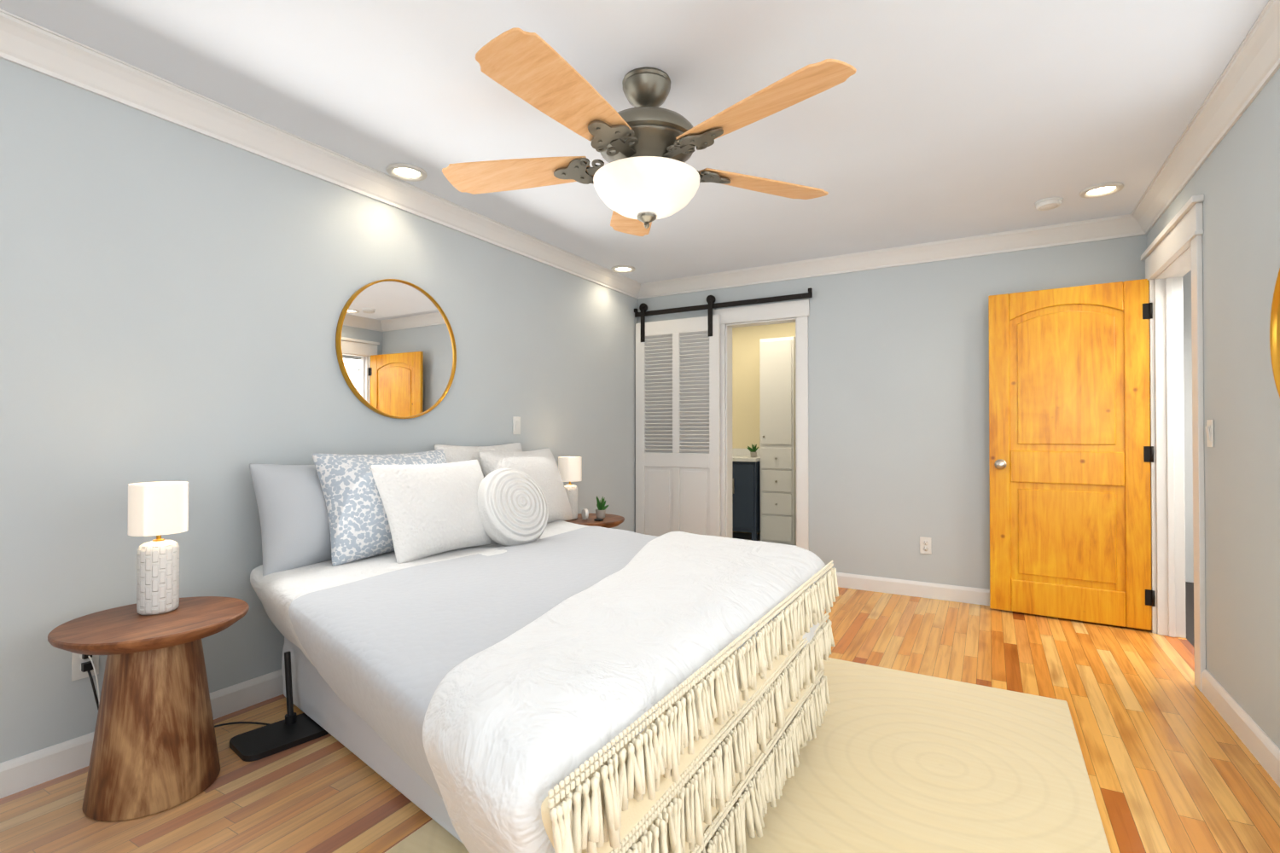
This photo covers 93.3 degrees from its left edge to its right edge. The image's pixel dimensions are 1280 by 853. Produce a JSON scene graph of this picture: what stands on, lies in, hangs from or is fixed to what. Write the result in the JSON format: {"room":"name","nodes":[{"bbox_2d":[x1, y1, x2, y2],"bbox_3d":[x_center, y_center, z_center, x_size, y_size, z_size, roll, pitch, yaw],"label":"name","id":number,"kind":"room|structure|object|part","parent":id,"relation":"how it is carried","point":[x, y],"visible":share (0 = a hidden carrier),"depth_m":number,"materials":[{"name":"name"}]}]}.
{"room":"bedroom","nodes":[
{"label":"bedroom","id":0,"kind":"room"},
{"bbox_2d":[0,58,637,763],"bbox_3d":[-1.592,-0.049,2.756,0.120,2.440,6.320,0,-1,30],"label":"wall","id":1,"kind":"structure","parent":0,"point":[173,297],"depth_m":2.37,"materials":[{"name":"paint"}]},
{"bbox_2d":[71,652,98,681],"bbox_3d":[-1.903,0.805,2.076,0.008,0.116,0.072,0,-1,30],"label":"outlet","id":2,"kind":"object","parent":1,"relation":"attached to","point":[77,674],"depth_m":2.06,"materials":[{"name":"white plastic"}]},
{"bbox_3d":[-1.901,0.805,2.075,0.003,0.072,0.033,0,-1,30],"label":"left wall outlet sockets","id":3,"kind":"part","parent":2,"relation":"part of","materials":[{"name":"plastic"}]},
{"bbox_2d":[81,654,270,727],"bbox_3d":[-1.658,0.890,2.203,0.295,0.544,0.494,0,-1,30],"label":"power cord","id":4,"kind":"object","parent":2,"relation":"attached to","point":[88,666],"visible":0.3,"depth_m":2.06,"materials":[{"name":"black plastic"}]},
{"bbox_2d":[335,279,456,418],"bbox_3d":[-1.254,-0.405,3.188,0.032,0.730,0.730,0,-1,30],"label":"mirror","id":5,"kind":"object","parent":1,"relation":"attached to","point":[395,345],"visible":1,"depth_m":3.15,"materials":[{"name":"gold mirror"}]},
{"bbox_2d":[512,416,520,434],"bbox_3d":[-0.807,-0.007,3.977,0.014,0.116,0.072,0,-1,30],"label":"wall switch plate","id":6,"kind":"object","parent":1,"relation":"attached to","point":[516,420],"visible":1,"depth_m":3.97,"materials":[{"name":"white plastic"}]},
{"bbox_2d":[0,0,1279,299],"bbox_3d":[-0.017,-1.220,1.857,3.517,0.112,6.080,0,-1,30],"label":"crown molding","id":7,"kind":"structure","parent":1,"relation":"attached to","point":[26,43],"depth_m":2.77,"materials":[{"name":"white"}]},
{"bbox_2d":[0,572,1279,798],"bbox_3d":[-0.017,1.110,1.835,3.517,0.105,6.080,0,-1,30],"label":"trim","id":8,"kind":"structure","parent":1,"relation":"attached to","point":[17,775],"depth_m":2.39,"materials":[{"name":"white wood"}]},
{"bbox_3d":[-0.017,1.110,1.835,3.517,0.105,6.080,0,-1,30],"label":"baseboard","id":9,"kind":"part","parent":8,"relation":"part of","materials":[{"name":"white"}]},
{"bbox_2d":[0,0,1268,283],"bbox_3d":[-0.017,-1.327,1.859,3.757,0.100,6.320,0,-1,30],"label":"ceiling","id":10,"kind":"structure","parent":0,"point":[955,118],"depth_m":2.30,"materials":[{"name":"paint"}]},
{"bbox_2d":[385,162,427,181],"bbox_3d":[-1.157,-1.259,3.001,0.192,0.014,0.192,0,-1,30],"label":"recessed light","id":11,"kind":"object","parent":10,"relation":"in","point":[409,172],"visible":1,"depth_m":3.00,"materials":[{"name":"white"}]},
{"bbox_2d":[610,265,635,273],"bbox_3d":[-0.132,-1.242,4.776,0.192,0.014,0.192,0,-1,30],"label":"recessed light","id":12,"kind":"object","parent":10,"relation":"in","point":[619,269],"visible":1,"depth_m":4.77,"materials":[{"name":"white"}]},
{"bbox_2d":[442,27,856,236],"bbox_3d":[-0.006,-1.000,2.173,1.545,0.546,1.477,0,-1,30],"label":"ceiling fan","id":13,"kind":"object","parent":10,"relation":"hanging from","point":[646,147],"depth_m":2.06,"materials":[{"name":"brown wood"}]},
{"bbox_2d":[1034,197,1062,210],"bbox_3d":[2.290,-1.243,3.390,0.132,0.037,0.132,0,-1,30],"label":"smoke detector","id":14,"kind":"object","parent":10,"relation":"attached to","point":[1047,204],"visible":1,"depth_m":3.36,"materials":[{"name":"white plastic"}]},
{"bbox_2d":[1079,182,1123,198],"bbox_3d":[2.459,-1.257,3.223,0.192,0.014,0.192,0,-1,30],"label":"recessed light","id":15,"kind":"object","parent":10,"relation":"in","point":[1108,189],"visible":1,"depth_m":3.22,"materials":[{"name":"white"}]},
{"bbox_2d":[0,532,1279,852],"bbox_3d":[0.507,1.219,2.571,5.887,0.101,8.120,0,-1,30],"label":"floor","id":16,"kind":"structure","parent":0,"point":[1166,772],"depth_m":2.07,"materials":[{"name":"brown wood"}]},
{"bbox_2d":[47,596,249,821],"bbox_3d":[-1.557,0.887,1.943,0.500,0.547,0.500,0,-1,30],"label":"side table","id":17,"kind":"object","parent":16,"relation":"on","point":[154,750],"visible":0.95,"depth_m":1.83,"materials":[{"name":"brown wood"}]},
{"bbox_2d":[128,481,188,615],"bbox_3d":[-1.603,0.401,2.013,0.158,0.424,0.158,0,-1,30],"label":"lamp","id":18,"kind":"object","parent":17,"relation":"on","point":[154,509],"visible":1,"depth_m":1.97,"materials":[{"name":"white ceramic"}]},
{"bbox_3d":[-1.603,0.271,2.014,0.158,0.163,0.158,0,-1,30],"label":"lamp shade","id":19,"kind":"part","parent":18,"relation":"part of","materials":[{"name":"beige fabric"}]},
{"bbox_2d":[229,651,329,762],"bbox_3d":[-1.339,1.022,2.264,0.211,0.285,0.300,0,-1,40],"label":"stand","id":20,"kind":"object","parent":16,"relation":"on","point":[294,730],"visible":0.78,"depth_m":2.25,"materials":[{"name":"black plastic"}]},
{"bbox_2d":[249,442,838,852],"bbox_3d":[-0.426,0.619,2.442,2.152,1.056,2.450,0,-1,30],"label":"bed","id":21,"kind":"object","parent":16,"relation":"on","point":[530,679],"visible":0.99,"depth_m":1.67,"materials":[{"name":"white fabric"}]},
{"bbox_2d":[311,449,447,566],"bbox_3d":[-1.132,0.345,2.797,0.232,0.520,0.720,-24,-14,31],"label":"pillow","id":22,"kind":"object","parent":21,"relation":"on","point":[350,525],"depth_m":2.56,"materials":[{"name":"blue fabric"}]},
{"bbox_2d":[434,442,522,477],"bbox_3d":[-0.890,0.338,3.536,0.196,0.520,0.740,-14,-7,29],"label":"pillow","id":23,"kind":"object","parent":21,"relation":"on","point":[453,453],"depth_m":3.39,"materials":[{"name":"white fabric"}]},
{"bbox_2d":[477,468,548,546],"bbox_3d":[-0.627,0.398,2.979,0.166,0.404,0.404,-30,-18,34],"label":"pillow","id":24,"kind":"object","parent":21,"relation":"on","point":[513,511],"depth_m":2.89,"materials":[{"name":"white fabric"}]},
{"bbox_2d":[422,531,826,852],"bbox_3d":[0.003,0.723,1.978,0.896,0.506,2.093,0,-1,30],"label":"throw blanket","id":25,"kind":"object","parent":21,"relation":"on","point":[551,701],"depth_m":1.32,"materials":[{"name":"white fabric"}]},
{"bbox_2d":[541,591,825,852],"bbox_3d":[0.295,0.806,1.696,0.090,0.509,1.820,0,-1,30],"label":"throw","id":26,"kind":"object","parent":21,"relation":"on","point":[640,816],"depth_m":1.32,"materials":[{"name":"beige fabric"}]},
{"bbox_2d":[564,513,624,528],"bbox_3d":[-0.356,0.908,4.187,0.500,0.547,0.500,0,-1,30],"label":"side table","id":27,"kind":"object","parent":16,"relation":"on","point":[610,520],"visible":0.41,"depth_m":4.06,"materials":[{"name":"brown wood"}]},
{"bbox_2d":[558,456,581,519],"bbox_3d":[-0.482,0.422,4.154,0.158,0.424,0.158,0,-1,30],"label":"lamp","id":28,"kind":"object","parent":27,"relation":"on","point":[569,468],"visible":0.81,"depth_m":4.10,"materials":[{"name":"white ceramic"}]},
{"bbox_3d":[-0.482,0.291,4.155,0.158,0.163,0.158,0,-1,30],"label":"lamp shade","id":29,"kind":"part","parent":28,"relation":"part of","materials":[{"name":"beige fabric"}]},
{"bbox_2d":[581,508,588,519],"bbox_3d":[-0.375,0.599,4.137,0.072,0.070,0.044,0,-1,42],"label":"clock","id":30,"kind":"object","parent":27,"relation":"on","point":[584,513],"visible":1,"depth_m":4.12,"materials":[{"name":"white plastic"}]},
{"bbox_2d":[593,518,603,521],"bbox_3d":[-0.277,0.627,4.057,0.050,0.012,0.040,0,-1,30],"label":"remote","id":31,"kind":"object","parent":27,"relation":"on","point":[595,520],"visible":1,"depth_m":4.05,"materials":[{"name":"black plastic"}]},
{"bbox_2d":[595,495,608,518],"bbox_3d":[-0.279,0.558,4.191,0.098,0.152,0.090,0,-1,40],"label":"plant","id":32,"kind":"object","parent":27,"relation":"on","point":[600,513],"visible":1,"depth_m":4.17,"materials":[{"name":"green plant"}]},
{"bbox_3d":[-0.273,0.605,4.194,0.072,0.058,0.072,0,-1,30],"label":"pot","id":33,"kind":"part","parent":32,"relation":"part of","materials":[{"name":"white ceramic"}]},
{"bbox_2d":[732,448,760,541],"bbox_3d":[0.822,0.729,6.760,1.170,0.958,0.554,0,-1,30],"label":"vanity","id":34,"kind":"object","parent":16,"relation":"on","point":[746,469],"visible":0.2,"depth_m":6.32,"materials":[{"name":"blue"}]},
{"bbox_3d":[0.901,0.741,6.406,0.200,0.460,0.021,0,-1,30],"label":"handle","id":35,"kind":"part","parent":34,"relation":"part of","materials":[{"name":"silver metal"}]},
{"bbox_2d":[747,443,758,457],"bbox_3d":[1.212,0.259,6.521,0.105,0.144,0.135,0,-1,30],"label":"potted plant","id":36,"kind":"object","parent":34,"relation":"on","point":[753,454],"visible":0.91,"depth_m":6.49,"materials":[{"name":"green plant"}]},
{"bbox_3d":[1.223,0.302,6.508,0.072,0.058,0.072,0,-1,30],"label":"pot","id":37,"kind":"part","parent":36,"relation":"part of","materials":[{"name":"white ceramic"}]},
{"bbox_2d":[384,657,1111,852],"bbox_3d":[0.466,1.156,1.934,1.695,0.013,2.395,0,-1,30],"label":"rug","id":38,"kind":"object","parent":16,"relation":"on","point":[898,761],"visible":0.52,"depth_m":1.98,"materials":[{"name":"beige fabric"}]},
{"bbox_2d":[759,337,796,545],"bbox_3d":[1.512,0.145,6.410,0.360,2.118,0.480,0,-1,30],"label":"linen cabinet","id":39,"kind":"object","parent":16,"relation":"on","point":[776,355],"visible":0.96,"depth_m":6.21,"materials":[{"name":"white wood"}]},
{"bbox_2d":[732,322,795,534],"bbox_3d":[1.035,-0.018,5.985,3.600,2.440,1.900,0,-1,30],"label":"wall","id":40,"kind":"structure","parent":0,"point":[746,432],"depth_m":6.86,"materials":[{"name":"paint"}]},
{"bbox_2d":[637,234,1146,589],"bbox_3d":[1.585,-0.032,4.501,3.637,2.440,0.120,0,-1,30],"label":"wall","id":41,"kind":"structure","parent":0,"point":[898,356],"depth_m":4.25,"materials":[{"name":"paint"}]},
{"bbox_2d":[635,314,721,536],"bbox_3d":[0.309,0.136,5.113,0.786,2.084,0.035,0,-1,30],"label":"barn door","id":42,"kind":"structure","parent":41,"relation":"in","point":[676,491],"depth_m":5.09,"materials":[{"name":"white wood"}]},
{"bbox_2d":[644,330,709,453],"bbox_3d":[0.309,-0.284,5.117,0.610,1.017,0.038,0,-1,30],"label":"louvres","id":43,"kind":"object","parent":42,"relation":"attached to","point":[694,348],"depth_m":5.09,"materials":[{"name":"white wood"}]},
{"bbox_3d":[0.309,0.136,5.113,0.786,2.084,0.035,0,-1,30],"label":"frame","id":44,"kind":"part","parent":42,"relation":"part of","materials":[{"name":"white wood"}]},
{"bbox_2d":[634,287,812,317],"bbox_3d":[0.633,-1.001,4.946,1.544,0.070,0.074,0,-1,30],"label":"barn door rail","id":45,"kind":"object","parent":41,"relation":"attached to","point":[809,294],"depth_m":4.86,"materials":[{"name":"black metal"}]},
{"bbox_2d":[639,295,715,342],"bbox_3d":[0.304,-0.906,5.113,0.708,0.340,0.037,0,-1,30],"label":"hangers","id":46,"kind":"object","parent":45,"relation":"hanging from","point":[711,299],"depth_m":4.95,"materials":[{"name":"black metal"}]},
{"bbox_2d":[713,299,809,550],"bbox_3d":[0.979,0.114,4.836,0.784,2.155,0.145,0,-1,30],"label":"trim","id":47,"kind":"structure","parent":41,"relation":"attached to","point":[799,310],"depth_m":4.73,"materials":[{"name":"white wood"}]},
{"bbox_2d":[919,536,931,554],"bbox_3d":[1.980,0.825,4.191,0.072,0.116,0.005,0,-1,30],"label":"wall outlet","id":48,"kind":"object","parent":41,"relation":"attached to","point":[928,551],"visible":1,"depth_m":4.19,"materials":[{"name":"white plastic"}]},
{"bbox_2d":[923,540,928,551],"bbox_3d":[1.978,0.825,4.187,0.033,0.072,0.003,0,-1,30],"label":"wall sockets","id":49,"kind":"object","parent":48,"relation":"attached to","point":[926,542],"depth_m":4.19,"materials":[{"name":"white plastic"}]},
{"bbox_2d":[1182,270,1193,582],"bbox_3d":[3.413,-0.048,2.880,1.150,2.440,4.000,0,-1,30],"label":"wall","id":50,"kind":"structure","parent":0,"point":[1187,277],"depth_m":4.62,"materials":[{"name":"paint"}]},
{"bbox_2d":[1146,67,1279,749],"bbox_3d":[1.528,-0.067,0.885,0.120,2.440,6.200,0,-1,30],"label":"wall","id":51,"kind":"structure","parent":0,"point":[1239,182],"depth_m":2.26,"materials":[{"name":"paint"}]},
{"bbox_2d":[988,279,1151,630],"bbox_3d":[2.593,0.160,3.689,0.800,2.016,0.036,0,-1,33],"label":"door","id":52,"kind":"structure","parent":51,"relation":"in","point":[1069,389],"depth_m":3.66,"materials":[{"name":"orange wood"}]},
{"bbox_2d":[994,459,1006,470],"bbox_3d":[2.297,0.242,3.881,0.097,0.066,0.174,0,-1,33],"label":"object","id":53,"kind":"structure","parent":52,"relation":"attached to","point":[1000,464],"depth_m":3.81,"materials":[{"name":"silver metal"}]},
{"bbox_2d":[1140,194,1205,692],"bbox_3d":[2.769,0.079,3.072,0.161,2.190,1.050,0,-1,30],"label":"door frame","id":54,"kind":"structure","parent":51,"relation":"attached to","point":[1177,251],"depth_m":3.38,"materials":[{"name":"white wood"}]},
{"bbox_2d":[1142,302,1155,606],"bbox_3d":[2.918,0.158,3.471,0.044,1.730,0.049,0,-1,33],"label":"door hinges","id":55,"kind":"object","parent":54,"relation":"attached to","point":[1147,308],"depth_m":3.46,"materials":[{"name":"black metal"}]},
{"bbox_2d":[1205,419,1213,447],"bbox_3d":[2.428,0.030,2.582,0.014,0.116,0.072,0,-1,30],"label":"light switch","id":56,"kind":"object","parent":51,"relation":"attached to","point":[1209,428],"visible":1,"depth_m":2.57,"materials":[{"name":"white plastic"}]},
{"bbox_2d":[1269,267,1279,397],"bbox_3d":[1.895,-0.289,1.680,0.032,0.620,0.620,0,-1,30],"label":"wall mirror","id":57,"kind":"object","parent":51,"relation":"attached to","point":[1275,313],"visible":1,"depth_m":1.93,"materials":[{"name":"gold metal"}]},
{"bbox_3d":[1.901,-0.289,1.677,0.017,0.602,0.602,0,-1,30],"label":"glass","id":58,"kind":"part","parent":57,"relation":"part of","materials":[{"name":"orange mirror"}]}
]}

